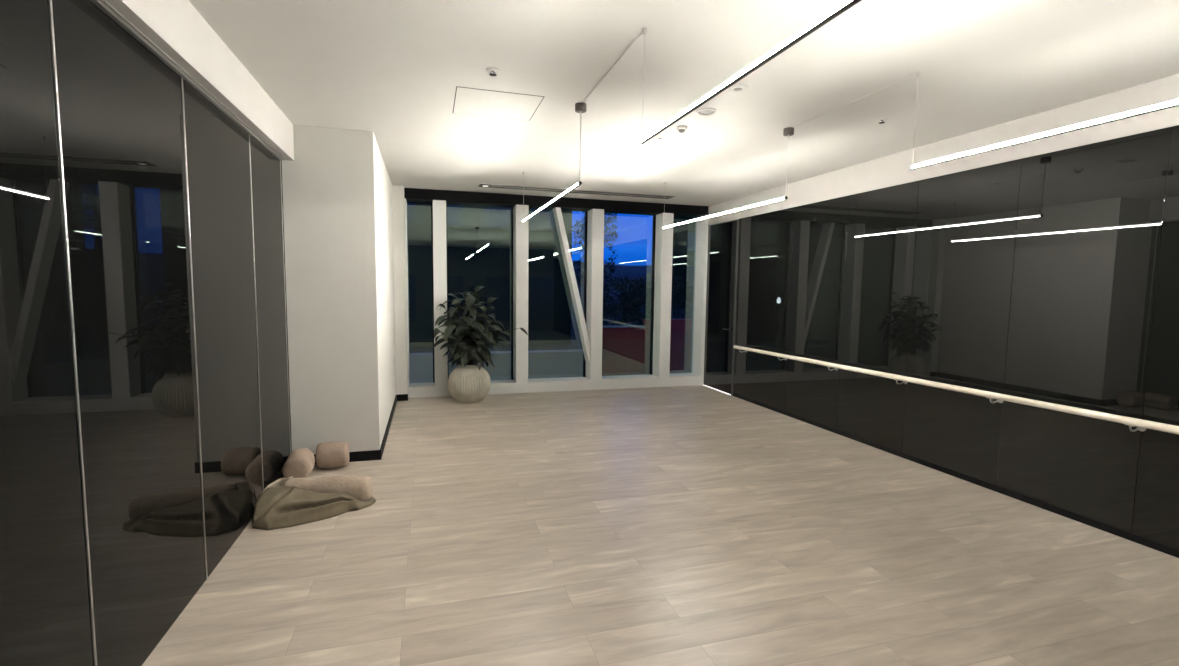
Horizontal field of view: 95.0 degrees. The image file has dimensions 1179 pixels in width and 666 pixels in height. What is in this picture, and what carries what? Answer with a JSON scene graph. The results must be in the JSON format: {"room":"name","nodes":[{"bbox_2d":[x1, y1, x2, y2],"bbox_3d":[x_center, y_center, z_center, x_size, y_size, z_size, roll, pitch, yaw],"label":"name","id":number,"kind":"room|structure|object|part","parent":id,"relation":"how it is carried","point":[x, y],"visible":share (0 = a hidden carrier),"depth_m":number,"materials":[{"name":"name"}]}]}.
{"room":"exercise studio","nodes":[
{"label":"exercise studio","id":0,"kind":"room"},
{"bbox_2d":[92,2,276,157],"bbox_3d":[-1.530,0.043,0.816,0.188,2.838,7.624,-1,5,-17],"label":"wall","id":1,"kind":"structure","parent":0,"point":[92,2],"depth_m":2.50,"materials":[{"name":"black glass"}]},
{"bbox_2d":[0,0,96,665],"bbox_3d":[-1.574,0.150,1.332,0.014,2.528,0.973,-1,5,-17],"label":"mirror panel","id":2,"kind":"object","parent":1,"relation":"attached to","point":[47,610],"visible":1,"depth_m":1.62,"materials":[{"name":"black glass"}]},
{"bbox_2d":[52,0,207,665],"bbox_3d":[-1.850,0.068,2.257,0.014,2.528,0.961,-1,5,-17],"label":"mirror panel","id":3,"kind":"object","parent":1,"relation":"attached to","point":[121,107],"visible":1,"depth_m":2.13,"materials":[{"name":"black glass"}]},
{"bbox_2d":[183,79,263,576],"bbox_3d":[-2.134,-0.016,3.206,0.014,2.528,1.023,-1,5,-17],"label":"mirror panel","id":4,"kind":"object","parent":1,"relation":"attached to","point":[218,149],"visible":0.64,"depth_m":3.10,"materials":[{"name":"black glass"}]},
{"bbox_2d":[250,136,290,488],"bbox_3d":[-2.392,-0.092,4.072,0.014,2.528,0.787,-1,5,-17],"label":"mirror panel","id":5,"kind":"object","parent":1,"relation":"attached to","point":[265,167],"visible":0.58,"depth_m":4.03,"materials":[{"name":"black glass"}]},
{"bbox_2d":[281,161,291,451],"bbox_3d":[-2.516,-0.134,4.472,0.010,2.549,0.052,-1,5,-17],"label":"trim","id":6,"kind":"structure","parent":1,"relation":"attached to","point":[281,161],"depth_m":4.48,"materials":[{"name":"black"}]},
{"bbox_2d":[101,0,293,160],"bbox_3d":[-1.375,-1.229,0.750,0.102,0.289,7.624,-1,5,-17],"label":"soffit","id":7,"kind":"structure","parent":0,"point":[176,27],"depth_m":2.71,"materials":[{"name":"paint"}]},
{"bbox_2d":[90,0,284,160],"bbox_3d":[-1.390,-1.074,0.733,0.036,0.016,7.574,-1,5,-17],"label":"trim","id":8,"kind":"structure","parent":7,"relation":"attached to","point":[98,3],"depth_m":2.47,"materials":[{"name":"silver metal"}]},
{"bbox_2d":[392,185,407,394],"bbox_3d":[-2.574,-0.526,7.367,0.140,2.838,0.503,-1,5,-17],"label":"wall","id":9,"kind":"structure","parent":0,"point":[397,190],"depth_m":7.12,"materials":[{"name":"paint"}]},
{"bbox_2d":[397,394,407,400],"bbox_3d":[-2.506,0.866,7.240,0.140,0.088,0.012,-1,5,-17],"label":"baseboard","id":10,"kind":"structure","parent":9,"relation":"attached to","point":[400,397],"depth_m":7.23,"materials":[{"name":"black"}]},
{"bbox_2d":[404,198,707,397],"bbox_3d":[-0.357,-0.493,8.122,4.539,2.700,0.350,-1,5,-17],"label":"window","id":11,"kind":"structure","parent":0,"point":[590,323],"depth_m":8.08,"materials":[{"name":"white metal"}]},
{"bbox_3d":[1.457,-0.603,8.789,0.551,2.548,0.008,-1,5,-17],"label":"pane","id":12,"kind":"part","parent":11,"relation":"part of","materials":[{"name":"clear glass"}]},
{"bbox_2d":[404,188,707,217],"bbox_3d":[-0.340,-1.907,8.005,4.539,0.138,0.363,-1,5,-17],"label":"trim","id":13,"kind":"structure","parent":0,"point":[414,195],"depth_m":7.79,"materials":[{"name":"black"}]},
{"bbox_2d":[142,385,1178,665],"bbox_3d":[0.210,1.212,4.785,5.757,0.120,7.313,-1,5,-17],"label":"floor","id":14,"kind":"structure","parent":0,"point":[694,525],"depth_m":3.05,"materials":[{"name":"brown wood"}]},
{"bbox_2d":[282,448,314,477],"bbox_3d":[-2.322,1.053,4.323,0.215,0.208,0.322,-1,5,-17],"label":"bolster cushion","id":15,"kind":"object","parent":14,"relation":"on","point":[300,462],"visible":0.92,"depth_m":4.21,"materials":[{"name":"fabric"}]},
{"bbox_2d":[252,478,375,529],"bbox_3d":[-1.887,1.128,3.755,0.754,0.166,0.568,-1,5,-24],"label":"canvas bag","id":16,"kind":"object","parent":14,"relation":"on","point":[278,506],"visible":0.9,"depth_m":3.56,"materials":[{"name":"beige fabric"}]},
{"bbox_3d":[-1.871,1.213,3.729,0.734,0.003,0.558,-1,5,-17],"label":"panel","id":17,"kind":"part","parent":16,"relation":"part of","materials":[{"name":"green fabric"}]},
{"bbox_3d":[-1.919,1.118,3.885,0.737,0.161,0.265,-1,5,-17],"label":"panel","id":18,"kind":"part","parent":16,"relation":"part of","materials":[{"name":"beige fabric"}]},
{"bbox_2d":[282,475,372,500],"bbox_3d":[-1.854,1.108,3.828,0.580,0.190,0.190,0,5,-9],"label":"bolster cushion","id":19,"kind":"object","parent":16,"relation":"on","point":[359,487],"visible":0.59,"depth_m":3.77,"materials":[{"name":"fabric"}]},
{"bbox_2d":[316,441,349,468],"bbox_3d":[-2.172,1.031,4.573,0.252,0.224,0.229,-1,5,-17],"label":"bolster cushion","id":20,"kind":"object","parent":14,"relation":"on","point":[331,454],"visible":1,"depth_m":4.50,"materials":[{"name":"fabric"}]},
{"bbox_2d":[282,125,395,453],"bbox_3d":[-2.710,-0.412,6.008,0.897,2.838,3.039,-1,5,-17],"label":"wall pier","id":21,"kind":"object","parent":14,"relation":"on","point":[338,203],"visible":0.71,"depth_m":4.59,"materials":[{"name":"paint"}]},
{"bbox_2d":[314,450,380,464],"bbox_3d":[-2.188,1.085,4.698,0.704,0.088,0.012,-1,5,-17],"label":"baseboard","id":22,"kind":"structure","parent":21,"relation":"attached to","point":[355,456],"depth_m":4.75,"materials":[{"name":"black"}]},
{"bbox_2d":[380,395,396,458],"bbox_3d":[-2.219,0.974,6.013,0.012,0.088,2.536,-1,5,-17],"label":"baseboard","id":23,"kind":"structure","parent":21,"relation":"attached to","point":[382,447],"depth_m":5.67,"materials":[{"name":"black"}]},
{"bbox_2d":[432,286,527,402],"bbox_3d":[-1.450,0.151,7.187,1.264,1.548,0.734,-1,5,-17],"label":"potted plant","id":24,"kind":"object","parent":14,"relation":"on","point":[469,382],"visible":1,"depth_m":7.07,"materials":[{"name":"green plant"}]},
{"bbox_3d":[-1.612,0.665,7.255,0.561,0.508,0.561,-1,5,-17],"label":"pot","id":25,"kind":"part","parent":24,"relation":"part of","materials":[{"name":"white ceramic"}]},
{"bbox_2d":[189,0,1178,205],"bbox_3d":[0.739,-1.589,2.888,5.757,0.120,10.763,-1,5,-17],"label":"ceiling","id":26,"kind":"structure","parent":0,"point":[391,69],"depth_m":3.25,"materials":[{"name":"paint"}]},
{"bbox_2d":[486,67,499,75],"bbox_3d":[-0.578,-1.560,3.234,0.080,0.029,0.080,-1,5,-17],"label":"sprinkler head","id":27,"kind":"object","parent":26,"relation":"attached to","point":[492,70],"visible":1,"depth_m":3.22},
{"bbox_2d":[453,86,544,120],"bbox_3d":[-0.666,-1.632,3.861,0.584,0.012,0.572,-1,5,-17],"label":"access panel","id":28,"kind":"object","parent":26,"relation":"attached to","point":[467,101],"visible":1,"depth_m":3.83,"materials":[{"name":"grey"}]},
{"bbox_2d":[522,102,585,221],"bbox_3d":[-0.403,-1.438,4.974,0.080,0.561,2.445,-1,5,-17],"label":"pendant lamp","id":29,"kind":"object","parent":26,"relation":"hanging from","point":[580,107],"visible":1,"depth_m":3.98,"materials":[{"name":"white"}]},
{"bbox_2d":[523,183,577,220],"bbox_3d":[-0.410,-1.177,5.010,0.024,0.018,2.386,-1,5,-17],"label":"diffuser","id":30,"kind":"object","parent":29,"relation":"attached to","point":[576,185],"depth_m":4.66,"materials":[{"name":"white plastic"}]},
{"bbox_2d":[477,183,675,198],"bbox_3d":[-0.124,-1.912,7.315,2.720,0.006,0.262,-1,5,-17],"label":"ceiling vent","id":31,"kind":"object","parent":26,"relation":"in","point":[498,186],"visible":1,"depth_m":7.29,"materials":[{"name":"metal"}]},
{"bbox_2d":[654,136,665,139],"bbox_3d":[0.607,-1.677,4.653,0.104,0.006,0.104,-1,5,-17],"label":"cover plate","id":32,"kind":"object","parent":26,"relation":"attached to","point":[658,137],"visible":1,"depth_m":4.65,"materials":[{"name":"white plastic"}]},
{"bbox_2d":[677,125,686,132],"bbox_3d":[0.741,-1.627,4.329,0.084,0.047,0.084,-1,5,-17],"label":"sensor","id":33,"kind":"object","parent":26,"relation":"attached to","point":[682,128],"visible":1,"depth_m":4.31,"materials":[{"name":"white plastic"}]},
{"bbox_2d":[696,108,715,115],"bbox_3d":[0.848,-1.609,3.930,0.140,0.012,0.140,-1,5,-17],"label":"recessed light","id":34,"kind":"object","parent":26,"relation":"in","point":[703,111],"visible":1,"depth_m":3.93,"materials":[{"name":"white plastic"}]},
{"bbox_2d":[583,0,861,143],"bbox_3d":[0.456,-1.184,2.101,0.028,0.561,3.518,-1,5,-17],"label":"pendant lamp","id":35,"kind":"object","parent":26,"relation":"hanging from","point":[843,6],"visible":1,"depth_m":1.78,"materials":[{"name":"white"}]},
{"bbox_2d":[663,127,793,228],"bbox_3d":[1.262,-1.460,5.480,0.080,0.561,2.425,-1,5,-17],"label":"pendant lamp","id":36,"kind":"object","parent":26,"relation":"hanging from","point":[789,131],"visible":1,"depth_m":4.77,"materials":[{"name":"white"}]},
{"bbox_2d":[663,197,783,227],"bbox_3d":[1.255,-1.199,5.516,0.024,0.018,2.366,-1,5,-17],"label":"diffuser","id":37,"kind":"object","parent":36,"relation":"attached to","point":[779,199],"depth_m":5.17,"materials":[{"name":"white plastic"}]},
{"bbox_2d":[727,84,748,92],"bbox_3d":[0.954,-1.570,3.473,0.136,0.010,0.136,-1,5,-17],"label":"ceiling speaker","id":38,"kind":"object","parent":26,"relation":"attached to","point":[737,88],"visible":0.99,"depth_m":3.47,"materials":[{"name":"white plastic"}]},
{"bbox_2d":[876,117,887,123],"bbox_3d":[2.200,-1.595,4.064,0.080,0.029,0.080,-1,5,-17],"label":"sprinkler head","id":39,"kind":"object","parent":26,"relation":"attached to","point":[883,119],"visible":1,"depth_m":4.06},
{"bbox_2d":[796,72,1178,169],"bbox_3d":[2.123,-1.205,2.597,0.028,0.561,3.518,-1,5,-17],"label":"pendant lamp","id":40,"kind":"object","parent":26,"relation":"hanging from","point":[1174,103],"visible":1,"depth_m":2.54,"materials":[{"name":"white"}]},
{"bbox_2d":[912,99,1178,167],"bbox_3d":[2.277,-0.895,2.093,0.024,0.018,2.386,-1,5,-17],"label":"diffuser","id":41,"kind":"object","parent":40,"relation":"attached to","point":[1174,103],"depth_m":2.47,"materials":[{"name":"white plastic"}]},
{"bbox_2d":[708,74,1178,224],"bbox_3d":[3.432,-1.404,3.583,0.203,0.298,10.323,-1,5,-17],"label":"soffit","id":42,"kind":"structure","parent":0,"point":[894,169],"depth_m":4.24,"materials":[{"name":"paint"}]},
{"bbox_3d":[3.373,-0.005,3.868,0.188,2.540,10.663,-1,5,-17],"label":"wall","id":43,"kind":"structure","parent":0,"visible":0},
{"bbox_2d":[704,219,739,395],"bbox_3d":[1.968,-0.388,8.171,0.098,2.540,0.901,-1,5,-17],"label":"door","id":44,"kind":"structure","parent":43,"relation":"in","point":[723,238],"depth_m":8.14,"materials":[{"name":"black glass"}]},
{"bbox_2d":[734,207,794,410],"bbox_3d":[2.282,-0.324,7.167,0.010,2.490,1.198,-1,5,-17],"label":"mirror panel","id":45,"kind":"object","parent":43,"relation":"attached to","point":[765,254],"visible":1,"depth_m":7.09,"materials":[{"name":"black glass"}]},
{"bbox_2d":[786,196,848,428],"bbox_3d":[2.578,-0.236,6.174,0.010,2.490,0.878,-1,5,-17],"label":"mirror panel","id":46,"kind":"object","parent":43,"relation":"attached to","point":[820,228],"visible":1,"depth_m":6.13,"materials":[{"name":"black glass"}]},
{"bbox_2d":[837,181,918,451],"bbox_3d":[2.823,-0.163,5.353,0.010,2.490,0.838,-1,5,-17],"label":"mirror panel","id":47,"kind":"object","parent":43,"relation":"attached to","point":[881,230],"visible":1,"depth_m":5.30,"materials":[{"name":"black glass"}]},
{"bbox_2d":[733,345,1178,434],"bbox_3d":[2.861,0.427,5.009,0.129,0.129,5.462,-1,5,-17],"label":"ballet barre","id":48,"kind":"object","parent":43,"relation":"attached to","point":[1142,425],"visible":1,"depth_m":4.07,"materials":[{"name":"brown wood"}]},
{"bbox_2d":[733,393,1178,557],"bbox_3d":[3.432,1.289,3.349,0.010,0.050,9.420,-1,5,-17],"label":"baseboard","id":49,"kind":"structure","parent":43,"relation":"attached to","point":[1169,550],"depth_m":4.17,"materials":[{"name":"black"}]},
{"bbox_2d":[902,159,1021,484],"bbox_3d":[3.069,-0.090,4.532,0.010,2.490,0.878,-1,5,-17],"label":"mirror panel","id":50,"kind":"object","parent":43,"relation":"attached to","point":[966,221],"visible":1,"depth_m":4.47,"materials":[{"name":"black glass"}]},
{"bbox_2d":[996,127,1171,531],"bbox_3d":[3.315,-0.017,3.707,0.010,2.490,0.846,-1,5,-17],"label":"mirror panel","id":51,"kind":"object","parent":43,"relation":"attached to","point":[1090,216],"visible":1,"depth_m":3.64,"materials":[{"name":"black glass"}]},
{"bbox_2d":[1131,125,1178,548],"bbox_3d":[3.560,0.055,2.886,0.010,2.490,0.870,-1,5,-17],"label":"mirror panel","id":52,"kind":"object","parent":43,"relation":"attached to","point":[1156,503],"visible":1,"depth_m":3.24,"materials":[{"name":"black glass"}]},
{"label":"outside","id":53,"kind":"structure","parent":0,"visible":0},
{"bbox_2d":[409,295,692,352],"bbox_3d":[-9.608,-5.348,84.681,150.000,0.200,151.917,-1,5,-17],"label":"ground","id":54,"kind":"structure","parent":53,"point":[576,343],"depth_m":17.74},
{"bbox_2d":[407,202,571,346],"bbox_3d":[-10.384,-4.590,17.964,18.650,9.550,7.200,-1,5,-17],"label":"building","id":55,"kind":"structure","parent":54,"relation":"on","point":[478,237],"depth_m":16.66,"materials":[{"name":"black glass"}]},
{"bbox_3d":[-5.519,-3.915,15.753,0.780,1.380,0.010,-1,5,-17],"label":"pane","id":56,"kind":"part","parent":55,"relation":"part of","materials":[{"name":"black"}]},
{"bbox_3d":[-5.555,-1.025,15.998,0.780,1.380,0.010,-1,5,-17],"label":"pane","id":57,"kind":"part","parent":55,"relation":"part of","materials":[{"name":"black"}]},
{"bbox_3d":[-4.177,-3.932,16.152,0.780,1.380,0.010,-1,5,-17],"label":"pane","id":58,"kind":"part","parent":55,"relation":"part of","materials":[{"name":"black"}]},
{"bbox_3d":[-4.213,-1.042,16.398,0.780,1.380,0.010,-1,5,-17],"label":"pane","id":59,"kind":"part","parent":55,"relation":"part of","materials":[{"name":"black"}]},
{"bbox_3d":[-2.835,-3.949,16.552,0.780,1.380,0.010,-1,5,-17],"label":"pane","id":60,"kind":"part","parent":55,"relation":"part of","materials":[{"name":"black glass"}]},
{"bbox_3d":[-2.871,-1.060,16.797,0.780,1.380,0.010,-1,5,-17],"label":"pane","id":61,"kind":"part","parent":55,"relation":"part of","materials":[{"name":"black"}]},
{"bbox_3d":[-1.530,-1.077,17.196,0.780,1.380,0.010,-1,5,-17],"label":"pane","id":62,"kind":"part","parent":55,"relation":"part of","materials":[{"name":"black"}]},
{"bbox_3d":[-1.493,-3.966,16.951,0.780,1.380,0.010,-1,5,-17],"label":"pane","id":63,"kind":"part","parent":55,"relation":"part of","materials":[{"name":"black"}]},
{"bbox_2d":[409,349,582,382],"bbox_3d":[-1.892,0.695,9.054,3.960,0.737,0.290,-1,5,-17],"label":"wall","id":64,"kind":"structure","parent":54,"relation":"on","point":[541,363],"depth_m":9.18,"materials":[{"name":"concrete"}]},
{"bbox_2d":[569,212,618,289],"bbox_3d":[0.095,-1.714,13.713,1.280,4.803,1.296,-1,5,-17],"label":"tree","id":65,"kind":"object","parent":54,"relation":"on","point":[609,218],"visible":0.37,"depth_m":13.54,"materials":[{"name":"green plant"}]},
{"bbox_2d":[603,276,650,325],"bbox_3d":[1.074,-0.685,17.032,2.582,2.221,2.550,-1,5,-17],"label":"tree","id":66,"kind":"object","parent":54,"relation":"on","point":[607,310],"visible":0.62,"depth_m":16.81,"materials":[{"name":"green plant"}]},
{"bbox_2d":[602,319,692,375],"bbox_3d":[1.401,0.254,10.522,2.520,1.450,0.250,-1,5,-17],"label":"barrier","id":67,"kind":"object","parent":54,"relation":"on","point":[625,349],"visible":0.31,"depth_m":10.35,"materials":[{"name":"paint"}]},
{"bbox_3d":[0.631,-0.124,10.253,0.900,0.030,0.080,-1,5,-17],"label":"rail","id":68,"kind":"part","parent":67,"relation":"part of","materials":[{"name":"metal"}]},
{"bbox_2d":[616,272,693,324],"bbox_3d":[2.647,-1.099,20.614,3.438,2.478,3.471,-1,5,-17],"label":"tree","id":69,"kind":"object","parent":54,"relation":"on","point":[685,305],"visible":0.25,"depth_m":20.09,"materials":[{"name":"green plant"}]},
{"bbox_2d":[672,217,695,303],"bbox_3d":[32.237,-13.882,72.549,46.900,19.900,2.900,-1,5,-17],"label":"building","id":70,"kind":"structure","parent":54,"relation":"on","point":[683,255],"depth_m":65.39,"materials":[{"name":"black"}]},
{"bbox_3d":[12.643,-7.091,65.927,1.800,2.200,0.020,-1,5,-17],"label":"pane","id":71,"kind":"part","parent":70,"relation":"part of","materials":[{"name":"black"}]},
{"bbox_3d":[12.693,-11.077,65.589,1.800,2.200,0.020,-1,5,-17],"label":"pane","id":72,"kind":"part","parent":70,"relation":"part of","materials":[{"name":"black"}]},
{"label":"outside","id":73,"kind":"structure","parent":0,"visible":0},
{"bbox_2d":[572,261,651,295],"bbox_3d":[14.830,-14.707,142.428,270.000,9.497,30.000,-1,5,-17],"label":"hills","id":74,"kind":"structure","parent":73,"point":[634,272],"depth_m":131.00,"materials":[{"name":"black plant"}]}
]}

